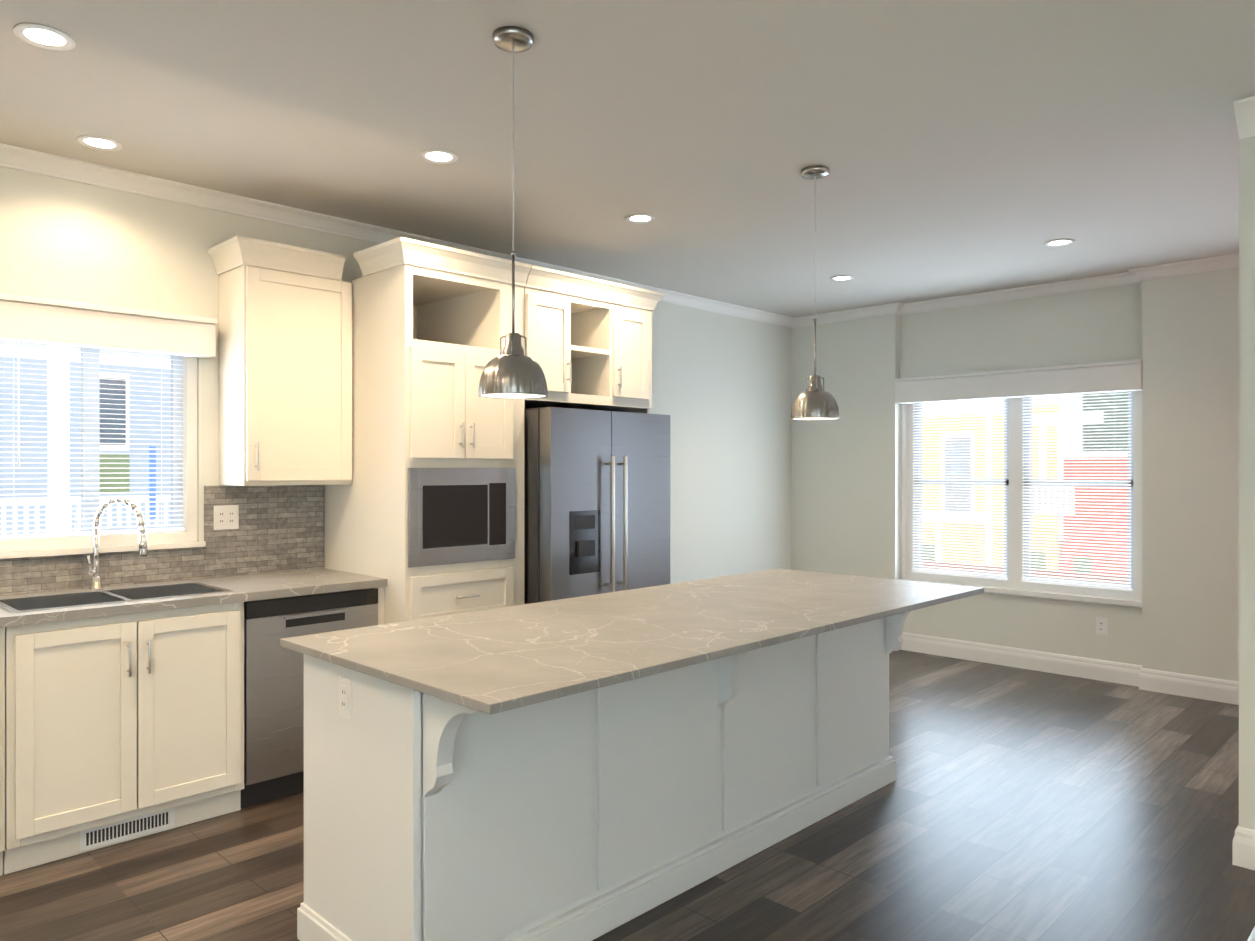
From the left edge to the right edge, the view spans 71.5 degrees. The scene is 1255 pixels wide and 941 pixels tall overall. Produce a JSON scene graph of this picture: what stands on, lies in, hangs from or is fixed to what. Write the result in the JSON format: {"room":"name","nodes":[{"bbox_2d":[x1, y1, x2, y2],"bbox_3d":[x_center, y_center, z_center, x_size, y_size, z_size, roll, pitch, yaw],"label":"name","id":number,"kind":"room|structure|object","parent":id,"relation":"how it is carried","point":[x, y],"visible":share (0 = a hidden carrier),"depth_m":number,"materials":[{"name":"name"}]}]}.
{"room":"kitchen","nodes":[
{"label":"kitchen","id":0,"kind":"room"},
{"bbox_2d":[0,166,790,583],"bbox_3d":[-1.847,0.059,4.388,0.150,2.750,9.200,0,0,44],"label":"wall","id":1,"kind":"structure","parent":0,"point":[722,390],"depth_m":6.38,"materials":[{"name":"white paint"}]},
{"bbox_2d":[0,341,205,558],"bbox_3d":[-2.353,-0.153,3.826,0.155,1.020,0.906,0,0,44],"label":"kitchen window","id":2,"kind":"structure","parent":1,"relation":"in","point":[180,531],"depth_m":3.87,"materials":[{"name":"white plastic"}]},
{"bbox_2d":[0,293,216,357],"bbox_3d":[-2.305,-0.617,3.729,0.113,0.175,1.024,0,0,44],"label":"valance","id":3,"kind":"object","parent":1,"relation":"attached to","point":[28,319],"visible":1,"depth_m":3.73,"materials":[{"name":"white fabric"}]},
{"bbox_2d":[0,485,323,595],"bbox_3d":[-2.490,0.291,3.616,0.009,0.436,2.598,0,0,44],"label":"backsplash","id":4,"kind":"structure","parent":1,"relation":"attached to","point":[281,528],"depth_m":4.18,"materials":[{"name":"tile"}]},
{"bbox_2d":[214,505,238,529],"bbox_3d":[-1.923,0.225,4.181,0.008,0.115,0.115,0,0,44],"label":"outlet","id":5,"kind":"object","parent":4,"relation":"attached to","point":[226,516],"visible":1,"depth_m":4.18,"materials":[{"name":"white plastic"}]},
{"bbox_2d":[208,236,351,485],"bbox_3d":[-1.661,-0.489,4.215,0.351,1.118,0.577,0,0,44],"label":"upper cabinet","id":6,"kind":"object","parent":1,"relation":"attached to","point":[285,377],"visible":1,"depth_m":4.10,"materials":[{"name":"beige wood"}]},
{"bbox_2d":[486,265,664,413],"bbox_3d":[-0.434,0.190,5.113,0.844,2.484,1.014,0,0,44],"label":"upper cabinet","id":7,"kind":"object","parent":1,"relation":"attached to","point":[589,343],"visible":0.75,"depth_m":4.93,"materials":[{"name":"beige wood"}]},
{"bbox_2d":[0,650,1254,940],"bbox_3d":[-0.379,1.486,3.158,3.970,0.100,9.800,0,0,44],"label":"floor","id":8,"kind":"structure","parent":0,"point":[1014,804],"depth_m":3.25,"materials":[{"name":"wood"}]},
{"bbox_2d":[0,625,27,875],"bbox_3d":[-2.772,0.991,2.887,0.628,0.888,1.162,0,0,44],"label":"base cabinet","id":9,"kind":"object","parent":8,"relation":"on","point":[13,639],"depth_m":3.08,"materials":[{"name":"beige wood"}]},
{"bbox_2d":[0,568,386,627],"bbox_3d":[-2.266,0.609,3.396,0.637,0.204,2.598,0,0,44],"label":"countertop","id":10,"kind":"structure","parent":9,"relation":"on","point":[39,607],"depth_m":3.65,"materials":[{"name":"stone"}]},
{"bbox_2d":[0,582,233,612],"bbox_3d":[-2.075,0.608,3.536,0.411,0.204,0.776,0,0,44],"label":"sink","id":11,"kind":"object","parent":10,"relation":"in","point":[160,592],"depth_m":3.59,"materials":[{"name":"silver metal"}]},
{"bbox_2d":[87,497,147,589],"bbox_3d":[-2.185,0.311,3.727,0.198,0.396,0.197,0,0,44],"label":"faucet","id":12,"kind":"object","parent":10,"relation":"on","point":[96,583],"visible":1,"depth_m":3.72,"materials":[{"name":"silver metal"}]},
{"bbox_2d":[28,602,243,867],"bbox_3d":[-2.119,0.990,3.552,0.628,0.888,0.869,0,0,44],"label":"base cabinet","id":13,"kind":"object","parent":8,"relation":"on","point":[105,720],"depth_m":3.34,"materials":[{"name":"beige wood"}]},
{"bbox_2d":[80,807,174,851],"bbox_3d":[-1.930,1.383,3.377,0.007,0.080,0.330,0,0,44],"label":"air vent","id":14,"kind":"object","parent":13,"relation":"attached to","point":[99,836],"visible":1,"depth_m":3.37,"materials":[{"name":"white plastic"}]},
{"bbox_2d":[241,588,377,807],"bbox_3d":[-1.585,0.991,4.072,0.602,0.885,0.609,0,0,44],"label":"dishwasher","id":15,"kind":"object","parent":8,"relation":"on","point":[273,719],"visible":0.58,"depth_m":3.76,"materials":[{"name":"silver metal"}]},
{"bbox_2d":[377,587,383,624],"bbox_3d":[-1.601,0.990,4.080,0.628,0.888,0.691,0,0,44],"label":"base cabinet","id":16,"kind":"object","parent":8,"relation":"on","point":[380,603],"depth_m":4.11,"materials":[{"name":"beige wood"}]},
{"bbox_2d":[324,237,530,623],"bbox_3d":[-1.055,0.191,4.481,0.844,2.484,0.752,0,0,44],"label":"tall cabinet","id":17,"kind":"object","parent":8,"relation":"on","point":[431,324],"visible":0.52,"depth_m":4.20,"materials":[{"name":"beige wood"}]},
{"bbox_2d":[408,468,514,567],"bbox_3d":[-1.027,0.216,4.448,0.690,0.457,0.612,0,0,44],"label":"microwave","id":18,"kind":"object","parent":17,"relation":"in","point":[460,515],"visible":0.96,"depth_m":4.18,"materials":[{"name":"silver metal"}]},
{"bbox_2d":[524,407,669,603],"bbox_3d":[-0.379,0.550,4.993,0.998,1.744,0.900,0,0,44],"label":"fridge","id":19,"kind":"object","parent":8,"relation":"on","point":[596,501],"visible":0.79,"depth_m":4.58,"materials":[{"name":"silver metal"}]},
{"bbox_2d":[297,611,910,940],"bbox_3d":[0.195,0.985,3.276,0.881,0.900,2.553,0,0,44],"label":"kitchen island","id":20,"kind":"object","parent":8,"relation":"on","point":[590,815],"visible":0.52,"depth_m":2.64,"materials":[{"name":"white wood"}]},
{"bbox_2d":[339,675,351,719],"bbox_3d":[-0.804,0.646,2.482,0.070,0.115,0.008,0,0,44],"label":"outlet","id":21,"kind":"object","parent":20,"relation":"attached to","point":[345,697],"visible":1,"depth_m":2.47,"materials":[{"name":"white plastic"}]},
{"bbox_2d":[280,568,983,714],"bbox_3d":[0.248,0.522,3.224,1.060,0.023,2.645,0,0,44],"label":"island countertop","id":22,"kind":"structure","parent":20,"relation":"on","point":[493,661],"depth_m":2.74,"materials":[{"name":"stone"}]},
{"bbox_2d":[1247,926,1254,940],"bbox_3d":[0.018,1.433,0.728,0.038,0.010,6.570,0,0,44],"label":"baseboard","id":23,"kind":"structure","parent":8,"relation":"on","point":[1251,937],"depth_m":2.68,"materials":[{"name":"white wood"}]},
{"bbox_2d":[0,0,1254,316],"bbox_3d":[1.094,-1.373,1.708,8.100,0.120,9.800,0,0,44],"label":"ceiling","id":24,"kind":"structure","parent":0,"point":[966,146],"depth_m":3.31,"materials":[{"name":"white paint"}]},
{"bbox_2d":[13,23,75,50],"bbox_3d":[-1.762,-1.310,2.639,0.160,0.006,0.160,0,0,44],"label":"recessed light","id":25,"kind":"object","parent":24,"relation":"in","point":[44,37],"visible":1,"depth_m":2.63,"materials":[{"name":"white plastic"}]},
{"bbox_2d":[76,135,122,150],"bbox_3d":[-2.114,-1.311,3.494,0.160,0.006,0.160,0,0,44],"label":"recessed light","id":26,"kind":"object","parent":24,"relation":"in","point":[99,143],"visible":0.98,"depth_m":3.49,"materials":[{"name":"white plastic"}]},
{"bbox_2d":[419,149,457,163],"bbox_3d":[-0.788,-1.311,3.645,0.160,0.006,0.160,0,0,44],"label":"recessed light","id":27,"kind":"object","parent":24,"relation":"in","point":[438,156],"visible":1,"depth_m":3.65,"materials":[{"name":"white plastic"}]},
{"bbox_2d":[478,26,547,398],"bbox_3d":[-0.346,-0.769,2.640,0.210,1.088,0.210,0,0,44],"label":"pendant light","id":28,"kind":"object","parent":24,"relation":"hanging from","point":[512,371],"visible":1,"depth_m":2.59,"materials":[{"name":"silver metal"}]},
{"bbox_2d":[625,214,655,222],"bbox_3d":[0.067,-1.312,4.544,0.160,0.006,0.160,0,0,44],"label":"recessed light","id":29,"kind":"object","parent":24,"relation":"in","point":[640,218],"visible":0.98,"depth_m":4.54,"materials":[{"name":"white plastic"}]},
{"bbox_2d":[791,165,839,419],"bbox_3d":[0.822,-0.770,3.822,0.210,1.088,0.210,0,0,44],"label":"pendant light","id":30,"kind":"object","parent":24,"relation":"hanging from","point":[814,401],"visible":1,"depth_m":3.77,"materials":[{"name":"silver metal"}]},
{"bbox_2d":[830,275,853,280],"bbox_3d":[1.466,-1.313,5.963,0.160,0.006,0.160,0,0,44],"label":"recessed light","id":31,"kind":"object","parent":24,"relation":"in","point":[842,278],"visible":1,"depth_m":5.96,"materials":[{"name":"white plastic"}]},
{"bbox_2d":[1044,239,1074,246],"bbox_3d":[2.489,-1.312,5.028,0.160,0.006,0.160,0,0,44],"label":"recessed light","id":32,"kind":"object","parent":24,"relation":"in","point":[1057,242],"visible":0.94,"depth_m":5.03,"materials":[{"name":"white plastic"}]},
{"bbox_2d":[791,268,1238,681],"bbox_3d":[4.306,0.059,4.981,8.100,2.750,0.270,0,0,44],"label":"wall","id":33,"kind":"structure","parent":0,"point":[1178,336],"depth_m":6.04,"materials":[{"name":"white paint"}]},
{"bbox_2d":[0,143,1238,327],"bbox_3d":[1.017,-1.275,1.629,7.800,0.075,9.280,0,0,44],"label":"crown molding","id":34,"kind":"structure","parent":33,"relation":"attached to","point":[36,162],"depth_m":4.92,"materials":[{"name":"white wood"}]},
{"bbox_2d":[895,359,1141,403],"bbox_3d":[2.767,-0.629,6.339,1.734,0.198,0.096,0,0,44],"label":"valance","id":35,"kind":"object","parent":33,"relation":"attached to","point":[1112,376],"visible":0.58,"depth_m":6.22,"materials":[{"name":"white fabric"}]},
{"bbox_2d":[899,391,1141,606],"bbox_3d":[2.840,0.108,6.414,1.730,1.588,0.160,0,0,44],"label":"window","id":36,"kind":"structure","parent":33,"relation":"in","point":[1014,577],"depth_m":6.38,"materials":[{"name":"white plastic"}]},
{"bbox_2d":[912,399,1006,579],"bbox_3d":[2.531,0.068,6.686,0.739,1.476,0.040,0,0,44],"label":"blind","id":37,"kind":"object","parent":36,"relation":"attached to","point":[917,571],"depth_m":6.68,"materials":[{"name":"white plastic"}]},
{"bbox_2d":[1022,392,1131,590],"bbox_3d":[3.127,0.068,6.101,0.715,1.476,0.040,0,0,44],"label":"blind","id":38,"kind":"object","parent":36,"relation":"attached to","point":[1036,483],"depth_m":6.09,"materials":[{"name":"white plastic"}]},
{"bbox_2d":[901,632,1238,704],"bbox_3d":[4.584,1.364,4.566,6.820,0.140,0.096,0,0,44],"label":"baseboard","id":39,"kind":"structure","parent":33,"relation":"attached to","point":[1216,690],"depth_m":6.03,"materials":[{"name":"white wood"}]},
{"bbox_2d":[1096,617,1106,634],"bbox_3d":[3.234,1.062,5.952,0.070,0.115,0.008,0,0,44],"label":"outlet","id":40,"kind":"object","parent":33,"relation":"attached to","point":[1101,626],"visible":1,"depth_m":5.95,"materials":[{"name":"white plastic"}]},
{"bbox_2d":[1239,136,1254,829],"bbox_3d":[3.795,0.062,1.727,4.270,2.750,0.130,0,0,44],"label":"wall","id":41,"kind":"structure","parent":0,"point":[1246,482],"depth_m":3.16,"materials":[{"name":"white paint"}]},
{"bbox_2d":[1232,825,1254,869],"bbox_3d":[3.685,1.367,1.735,4.136,0.140,0.016,0,0,44],"label":"baseboard","id":42,"kind":"structure","parent":41,"relation":"attached to","point":[1243,843],"depth_m":3.16,"materials":[{"name":"white wood"}]},
{"bbox_2d":[1234,96,1254,138],"bbox_3d":[3.661,-1.257,1.696,4.120,0.110,0.100,0,0,44],"label":"crown molding","id":43,"kind":"structure","parent":41,"relation":"attached to","point":[1244,109],"depth_m":3.11,"materials":[{"name":"white"}]},
{"label":"outside","id":44,"kind":"structure","parent":0,"visible":0},
{"bbox_2d":[1059,541,1062,570],"bbox_3d":[2.117,1.903,9.747,30.000,0.050,32.000,0,0,44],"label":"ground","id":45,"kind":"structure","parent":44,"point":[1061,554],"depth_m":19.62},
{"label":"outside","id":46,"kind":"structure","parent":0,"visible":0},
{"bbox_2d":[0,344,170,534],"bbox_3d":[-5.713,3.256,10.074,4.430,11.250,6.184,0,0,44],"label":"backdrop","id":47,"kind":"structure","parent":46,"point":[116,361],"depth_m":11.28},
{"bbox_2d":[922,391,1127,583],"bbox_3d":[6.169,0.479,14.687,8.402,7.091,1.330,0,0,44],"label":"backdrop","id":48,"kind":"structure","parent":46,"point":[1031,485],"depth_m":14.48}
]}

